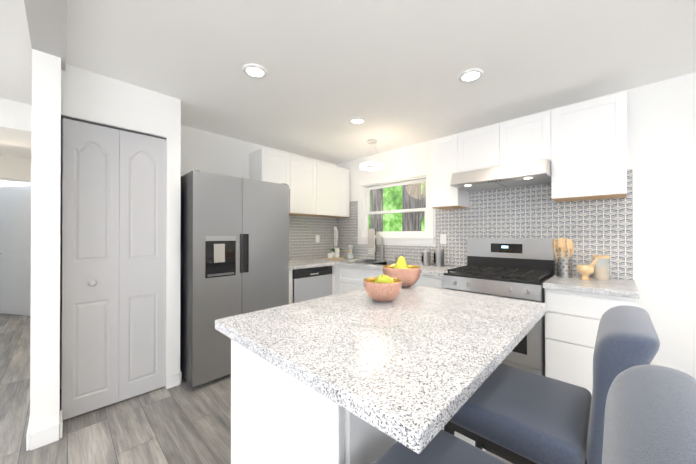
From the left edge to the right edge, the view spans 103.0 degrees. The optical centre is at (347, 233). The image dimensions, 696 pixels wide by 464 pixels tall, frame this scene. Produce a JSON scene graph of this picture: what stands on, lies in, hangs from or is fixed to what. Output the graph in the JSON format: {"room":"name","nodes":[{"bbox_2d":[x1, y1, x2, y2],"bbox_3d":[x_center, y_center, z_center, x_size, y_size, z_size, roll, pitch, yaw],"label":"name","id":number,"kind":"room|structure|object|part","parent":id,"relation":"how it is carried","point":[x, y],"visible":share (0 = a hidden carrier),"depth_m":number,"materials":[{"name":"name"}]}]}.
{"room":"kitchen","nodes":[
{"label":"kitchen","id":0,"kind":"room"},
{"bbox_2d":[0,180,30,186],"bbox_3d":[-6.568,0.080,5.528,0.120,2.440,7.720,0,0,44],"label":"door frame","id":1,"kind":"structure","parent":0,"point":[3,183],"depth_m":5.43,"materials":[{"name":"white paint"}]},
{"bbox_2d":[0,155,30,180],"bbox_3d":[-4.016,0.079,5.146,0.120,2.440,4.720,0,0,44],"label":"wall","id":2,"kind":"structure","parent":0,"point":[14,165],"depth_m":4.11,"materials":[{"name":"white paint"}]},
{"bbox_2d":[0,186,30,315],"bbox_3d":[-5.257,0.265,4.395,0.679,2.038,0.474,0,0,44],"label":"hall door","id":3,"kind":"structure","parent":2,"relation":"in","point":[15,250],"depth_m":4.39,"materials":[{"name":"white wood"}]},
{"bbox_2d":[0,173,30,182],"bbox_3d":[-5.112,0.209,4.001,0.135,2.170,0.990,0,0,44],"label":"door frame","id":4,"kind":"structure","parent":2,"relation":"attached to","point":[13,177],"depth_m":4.11,"materials":[{"name":"white wood"}]},
{"bbox_2d":[30,49,60,432],"bbox_3d":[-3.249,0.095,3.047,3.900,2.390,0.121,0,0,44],"label":"wall pillar","id":5,"kind":"structure","parent":0,"point":[45,248],"depth_m":1.69,"materials":[{"name":"white paint"}]},
{"bbox_2d":[26,417,35,450],"bbox_3d":[-3.253,1.239,2.955,3.814,0.100,0.017,0,0,44],"label":"baseboard","id":6,"kind":"structure","parent":5,"relation":"attached to","point":[30,437],"depth_m":1.64,"materials":[{"name":"white wood"}]},
{"bbox_2d":[61,64,180,386],"bbox_3d":[-1.909,0.067,2.333,0.620,2.440,0.715,0,0,44],"label":"wall","id":7,"kind":"structure","parent":0,"point":[86,95],"depth_m":2.25,"materials":[{"name":"white paint"}]},
{"bbox_2d":[61,115,165,139],"bbox_3d":[-1.747,-0.798,2.109,0.034,0.011,0.612,0,0,44],"label":"track","id":8,"kind":"object","parent":7,"relation":"attached to","point":[85,121],"visible":0.79,"depth_m":2.06,"materials":[{"name":"grey metal"}]},
{"bbox_2d":[61,118,165,419],"bbox_3d":[-1.730,0.241,2.094,0.078,2.060,0.603,0,0,44],"label":"bifold closet door","id":9,"kind":"structure","parent":8,"relation":"attached to","point":[114,247],"depth_m":2.07,"materials":[{"name":"grey wood"}]},
{"bbox_3d":[-1.823,0.350,1.974,0.045,0.048,0.048,0,0,44],"label":"closet door knob","id":10,"kind":"part","parent":9,"relation":"part of","materials":[{"name":"silver metal"}]},
{"bbox_2d":[171,370,181,384],"bbox_3d":[-1.651,1.238,2.584,0.633,0.100,0.013,0,0,44],"label":"baseboard","id":11,"kind":"structure","parent":7,"relation":"attached to","point":[177,377],"depth_m":2.35,"materials":[{"name":"white wood"}]},
{"bbox_2d":[60,119,336,388],"bbox_3d":[-1.327,0.072,3.467,0.120,2.440,3.155,0,0,44],"label":"wall","id":12,"kind":"structure","parent":0,"point":[204,151],"depth_m":3.14,"materials":[{"name":"white paint"}]},
{"bbox_2d":[249,148,292,187],"bbox_3d":[-0.989,-0.791,3.502,0.318,0.436,0.391,0,0,44],"label":"upper cabinet","id":13,"kind":"object","parent":12,"relation":"attached to","point":[266,165],"depth_m":3.39,"materials":[{"name":"white wood"}]},
{"bbox_2d":[289,156,320,215],"bbox_3d":[-0.702,-0.637,3.799,0.318,0.741,0.553,0,0,44],"label":"upper cabinet","id":14,"kind":"object","parent":12,"relation":"attached to","point":[318,189],"depth_m":3.73,"materials":[{"name":"white wood"}]},
{"bbox_2d":[289,215,336,259],"bbox_3d":[-0.698,0.053,4.026,0.005,0.639,1.462,0,0,44],"label":"backsplash","id":15,"kind":"structure","parent":12,"relation":"attached to","point":[304,231],"depth_m":4.16,"materials":[{"name":"tile"}]},
{"bbox_2d":[316,235,319,242],"bbox_3d":[-0.467,0.077,4.256,0.006,0.115,0.075,0,0,44],"label":"electrical outlet","id":16,"kind":"object","parent":12,"relation":"attached to","point":[317,238],"visible":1,"depth_m":4.25,"materials":[{"name":"white plastic"}]},
{"bbox_2d":[321,163,348,217],"bbox_3d":[-0.341,-0.635,4.172,0.318,0.741,0.725,0,0,44],"label":"upper cabinet","id":17,"kind":"object","parent":12,"relation":"attached to","point":[334,179],"depth_m":4.10,"materials":[{"name":"white wood"}]},
{"bbox_2d":[0,313,512,463],"bbox_3d":[-2.787,1.310,1.866,10.400,0.050,7.720,0,0,44],"label":"floor","id":18,"kind":"structure","parent":0,"point":[184,422],"depth_m":1.86,"materials":[{"name":"grey wood"}]},
{"bbox_2d":[180,170,288,386],"bbox_3d":[-1.223,0.383,2.842,0.817,1.812,0.916,0,0,44],"label":"fridge","id":19,"kind":"object","parent":18,"relation":"on","point":[234,247],"visible":0.77,"depth_m":2.43,"materials":[{"name":"grey metal"}]},
{"bbox_2d":[289,265,334,303],"bbox_3d":[-0.684,0.853,3.595,0.618,0.879,0.867,0,0,44],"label":"filler panel","id":20,"kind":"object","parent":18,"relation":"on","point":[291,284],"depth_m":3.20,"materials":[{"name":"white wood"}]},
{"bbox_2d":[289,259,334,269],"bbox_3d":[-0.693,0.392,3.558,0.660,0.040,0.810,0,0,44],"label":"countertop","id":21,"kind":"structure","parent":20,"relation":"on","point":[301,263],"depth_m":3.48,"materials":[{"name":"stone"}]},
{"bbox_2d":[293,266,331,302],"bbox_3d":[-0.630,0.846,3.614,0.614,0.852,0.600,0,0,44],"label":"dishwasher","id":22,"kind":"object","parent":18,"relation":"on","point":[312,283],"visible":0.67,"depth_m":3.37,"materials":[{"name":"grey metal"}]},
{"bbox_2d":[231,339,485,463],"bbox_3d":[0.151,0.843,1.391,0.672,0.879,1.204,0,0,44],"label":"kitchen island","id":23,"kind":"object","parent":18,"relation":"on","point":[279,416],"visible":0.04,"depth_m":0.90,"materials":[{"name":"white wood"}]},
{"bbox_2d":[215,285,547,453],"bbox_3d":[0.238,0.382,1.301,0.960,0.040,1.310,0,0,44],"label":"island countertop","id":24,"kind":"structure","parent":23,"relation":"on","point":[413,367],"depth_m":0.89,"materials":[{"name":"stone"}]},
{"bbox_2d":[363,274,401,301],"bbox_3d":[0.189,0.285,1.510,0.210,0.153,0.210,0,0,44],"label":"bowl","id":25,"kind":"object","parent":24,"relation":"on","point":[382,288],"visible":1,"depth_m":1.44,"materials":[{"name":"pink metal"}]},
{"bbox_2d":[382,253,420,286],"bbox_3d":[0.376,0.251,1.941,0.270,0.226,0.270,0,0,44],"label":"bowl","id":26,"kind":"object","parent":24,"relation":"on","point":[405,273],"visible":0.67,"depth_m":1.85,"materials":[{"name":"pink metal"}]},
{"bbox_2d":[339,273,382,292],"bbox_3d":[0.396,0.942,3.559,0.904,0.700,0.618,0,0,44],"label":"base cabinet","id":27,"kind":"object","parent":18,"relation":"on","point":[347,279],"depth_m":3.46,"materials":[{"name":"white wood"}]},
{"bbox_2d":[383,274,443,288],"bbox_3d":[0.880,0.850,3.092,0.699,0.880,0.618,0,0,44],"label":"base cabinet","id":28,"kind":"object","parent":18,"relation":"on","point":[424,280],"depth_m":2.73,"materials":[{"name":"white wood"}]},
{"bbox_2d":[312,257,461,276],"bbox_3d":[0.353,0.392,3.576,2.138,0.040,0.656,0,0,44],"label":"countertop","id":29,"kind":"structure","parent":28,"relation":"on","point":[431,270],"depth_m":3.19,"materials":[{"name":"stone"}]},
{"bbox_2d":[365,229,375,260],"bbox_3d":[0.309,0.151,3.842,0.150,0.442,0.140,0,0,44],"label":"towel stand","id":30,"kind":"object","parent":29,"relation":"on","point":[371,233],"visible":0.96,"depth_m":3.86,"materials":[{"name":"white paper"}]},
{"bbox_2d":[350,260,395,265],"bbox_3d":[0.374,0.459,3.542,0.644,0.182,0.444,0,0,44],"label":"sink","id":31,"kind":"object","parent":29,"relation":"in","point":[377,262],"visible":0.19,"depth_m":3.65,"materials":[{"name":"silver metal"}]},
{"bbox_2d":[373,234,386,260],"bbox_3d":[0.436,0.184,3.740,0.106,0.375,0.212,0,0,44],"label":"faucet","id":32,"kind":"object","parent":29,"relation":"on","point":[374,248],"visible":1,"depth_m":3.79,"materials":[{"name":"silver metal"}]},
{"bbox_2d":[421,249,430,265],"bbox_3d":[0.917,0.277,3.255,0.104,0.185,0.104,0,0,44],"label":"canister","id":33,"kind":"object","parent":29,"relation":"on","point":[425,257],"visible":1,"depth_m":3.21,"materials":[{"name":"silver metal"}]},
{"bbox_2d":[433,247,443,266],"bbox_3d":[1.032,0.259,3.143,0.120,0.220,0.120,0,0,44],"label":"canister","id":34,"kind":"object","parent":29,"relation":"on","point":[438,256],"visible":1,"depth_m":3.10,"materials":[{"name":"silver metal"}]},
{"bbox_3d":[-0.210,0.368,4.204,0.310,0.012,0.310,0,0,44],"label":"tray","id":35,"kind":"object","parent":29,"relation":"on","visible":0},
{"bbox_2d":[329,227,342,257],"bbox_3d":[-0.173,0.128,4.295,0.197,0.480,0.185,0,0,44],"label":"orchid","id":36,"kind":"object","parent":35,"relation":"on","point":[335,236],"visible":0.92,"depth_m":4.23,"materials":[{"name":"white plant"}]},
{"bbox_2d":[443,239,554,375],"bbox_3d":[1.362,0.670,2.525,0.760,1.235,0.708,0,0,44],"label":"stove","id":37,"kind":"object","parent":18,"relation":"on","point":[521,269],"visible":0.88,"depth_m":2.45,"materials":[{"name":"grey metal"}]},
{"bbox_2d":[444,421,586,463],"bbox_3d":[0.630,0.981,1.024,0.465,0.602,0.417,0,0,44],"label":"stool leg","id":38,"kind":"object","parent":18,"relation":"on","point":[492,447],"visible":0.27,"depth_m":0.95,"materials":[{"name":"grey metal"}]},
{"bbox_2d":[449,363,591,463],"bbox_3d":[0.621,0.631,1.034,0.420,0.100,0.430,0,0,44],"label":"seat","id":39,"kind":"object","parent":38,"relation":"on","point":[537,418],"visible":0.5,"depth_m":0.91,"materials":[{"name":"blue fabric"}]},
{"bbox_2d":[586,305,659,463],"bbox_3d":[0.825,0.443,0.839,0.138,0.393,0.424,0,0,44],"label":"backrest","id":40,"kind":"object","parent":39,"relation":"attached to","point":[627,337],"visible":0.6,"depth_m":0.72,"materials":[{"name":"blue fabric"}]},
{"bbox_2d":[544,288,636,394],"bbox_3d":[1.866,0.846,2.137,0.485,0.879,0.618,0,0,44],"label":"base cabinet","id":41,"kind":"object","parent":18,"relation":"on","point":[572,319],"visible":0.29,"depth_m":1.96,"materials":[{"name":"white wood"}]},
{"bbox_2d":[543,274,638,298],"bbox_3d":[1.857,0.386,2.124,0.498,0.040,0.653,0,0,44],"label":"countertop","id":42,"kind":"structure","parent":41,"relation":"on","point":[617,287],"depth_m":1.97,"materials":[{"name":"stone"}]},
{"bbox_2d":[552,238,573,277],"bbox_3d":[1.839,0.200,2.368,0.141,0.332,0.146,0,0,44],"label":"utensil holder","id":43,"kind":"object","parent":42,"relation":"on","point":[564,265],"visible":1,"depth_m":2.32,"materials":[{"name":"silver metal"}]},
{"bbox_2d":[577,258,597,279],"bbox_3d":[1.911,0.278,2.209,0.133,0.175,0.110,0,0,44],"label":"mortar","id":44,"kind":"object","parent":42,"relation":"on","point":[585,271],"visible":1,"depth_m":2.19,"materials":[{"name":"brown wood"}]},
{"bbox_2d":[592,255,609,279],"bbox_3d":[2.044,0.270,2.234,0.106,0.190,0.106,0,0,44],"label":"glass jar","id":45,"kind":"object","parent":42,"relation":"on","point":[601,273],"visible":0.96,"depth_m":2.20,"materials":[{"name":"white glass"}]},
{"bbox_3d":[0.241,0.979,0.580,0.465,0.602,0.417,0,0,44],"label":"stool leg","id":46,"kind":"object","parent":18,"relation":"on","visible":0},
{"bbox_2d":[373,429,508,463],"bbox_3d":[0.233,0.629,0.590,0.420,0.100,0.430,0,0,44],"label":"seat","id":47,"kind":"object","parent":46,"relation":"on","point":[443,447],"visible":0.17,"depth_m":0.73,"materials":[{"name":"blue fabric"}]},
{"bbox_2d":[602,365,695,463],"bbox_3d":[0.436,0.441,0.394,0.138,0.393,0.424,0,0,44],"label":"backrest","id":48,"kind":"object","parent":47,"relation":"attached to","point":[650,414],"visible":1,"depth_m":0.39,"materials":[{"name":"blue fabric"}]},
{"bbox_2d":[315,258,355,260],"bbox_3d":[-0.192,0.394,4.075,0.660,0.040,0.390,0,0,44],"label":"countertop","id":49,"kind":"structure","parent":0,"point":[344,259],"depth_m":4.02,"materials":[{"name":"stone"}]},
{"bbox_2d":[346,245,353,258],"bbox_3d":[0.032,0.274,4.152,0.120,0.200,0.120,0,0,44],"label":"coffee maker","id":50,"kind":"object","parent":49,"relation":"on","point":[350,252],"visible":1,"depth_m":4.13,"materials":[{"name":"clear glass"}]},
{"bbox_2d":[0,0,695,163],"bbox_3d":[-2.787,-1.185,1.876,10.400,0.060,7.720,0,0,44],"label":"ceiling","id":51,"kind":"structure","parent":0,"point":[389,71],"depth_m":1.82,"materials":[{"name":"white paint"}]},
{"bbox_2d":[0,98,31,147],"bbox_3d":[-3.500,-1.033,2.289,0.700,0.239,1.323,0,0,44],"label":"soffit beam","id":52,"kind":"structure","parent":51,"relation":"attached to","point":[15,123],"depth_m":2.44,"materials":[{"name":"white paint"}]},
{"bbox_2d":[24,0,66,70],"bbox_3d":[-1.661,-1.132,1.530,8.300,0.050,0.141,0,0,44],"label":"header beam","id":53,"kind":"structure","parent":51,"relation":"attached to","point":[46,20],"depth_m":1.47,"materials":[{"name":"grey paint"}]},
{"bbox_2d":[242,64,266,77],"bbox_3d":[-0.660,-1.149,1.961,0.169,0.011,0.169,0,0,35],"label":"recessed light","id":54,"kind":"object","parent":51,"relation":"in","point":[259,71],"depth_m":1.95,"materials":[{"name":"white plastic"}]},
{"bbox_2d":[349,117,365,124],"bbox_3d":[0.097,-1.145,2.816,0.169,0.011,0.169,0,0,35],"label":"recessed light","id":55,"kind":"object","parent":51,"relation":"in","point":[356,120],"depth_m":2.80,"materials":[{"name":"white plastic"}]},
{"bbox_2d":[360,139,384,170],"bbox_3d":[0.299,-0.979,3.412,0.306,0.336,0.306,0,0,44],"label":"ring pendant light","id":56,"kind":"object","parent":51,"relation":"hanging from","point":[371,141],"visible":1,"depth_m":3.38,"materials":[{"name":"silver metal"}]},
{"bbox_2d":[458,68,483,81],"bbox_3d":[0.895,-1.148,2.016,0.169,0.011,0.169,0,0,38],"label":"recessed light","id":57,"kind":"object","parent":51,"relation":"in","point":[470,75],"depth_m":2.01,"materials":[{"name":"white plastic"}]},
{"bbox_2d":[337,72,695,378],"bbox_3d":[1.680,0.069,2.837,5.320,2.440,0.120,0,0,44],"label":"wall","id":58,"kind":"structure","parent":0,"point":[661,139],"depth_m":2.09,"materials":[{"name":"white paint"}]},
{"bbox_2d":[356,168,434,244],"bbox_3d":[0.626,-0.337,3.813,1.260,0.940,0.145,0,0,44],"label":"window","id":59,"kind":"structure","parent":58,"relation":"in","point":[427,238],"depth_m":3.76,"materials":[{"name":"white wood"}]},
{"bbox_3d":[0.647,-0.339,3.834,1.018,0.723,0.055,0,0,44],"label":"window sash","id":60,"kind":"part","parent":59,"relation":"part of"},
{"bbox_2d":[440,234,445,243],"bbox_3d":[1.127,0.063,3.275,0.075,0.115,0.007,0,0,44],"label":"electrical outlet","id":61,"kind":"object","parent":58,"relation":"attached to","point":[442,238],"visible":1,"depth_m":3.27,"materials":[{"name":"white plastic"}]},
{"bbox_2d":[337,169,632,279],"bbox_3d":[1.037,-0.069,3.371,3.397,0.879,0.005,0,0,44],"label":"backsplash","id":62,"kind":"structure","parent":58,"relation":"attached to","point":[589,228],"depth_m":2.67,"materials":[{"name":"tile"}]},
{"bbox_2d":[431,92,626,209],"bbox_3d":[1.572,-0.657,2.638,1.524,0.740,0.318,0,0,44],"label":"upper cabinet","id":63,"kind":"object","parent":58,"relation":"attached to","point":[582,147],"visible":0.81,"depth_m":2.27,"materials":[{"name":"white wood"}]},
{"bbox_2d":[450,159,550,191],"bbox_3d":[1.454,-0.530,2.620,0.776,0.136,0.501,0,0,44],"label":"range hood","id":64,"kind":"object","parent":63,"relation":"attached to","point":[536,172],"visible":0.98,"depth_m":2.46,"materials":[{"name":"silver metal"}]},
{"label":"outside","id":65,"kind":"structure","parent":0,"visible":0},
{"bbox_2d":[370,188,382,231],"bbox_3d":[0.635,-0.697,6.132,0.275,6.000,0.275,0,0,32],"label":"trunk","id":66,"kind":"object","parent":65,"point":[375,205],"depth_m":6.01,"materials":[{"name":"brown plant"}]},
{"bbox_2d":[369,182,424,230],"bbox_3d":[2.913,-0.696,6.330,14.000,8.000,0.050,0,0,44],"label":"foliage","id":67,"kind":"object","parent":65,"point":[396,224],"depth_m":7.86,"materials":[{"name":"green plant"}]},
{"bbox_2d":[402,182,425,230],"bbox_3d":[1.643,-0.697,6.066,0.924,6.000,0.413,0,0,32],"label":"trunk","id":68,"kind":"object","parent":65,"point":[408,219],"depth_m":6.01,"materials":[{"name":"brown plant"}]}
]}

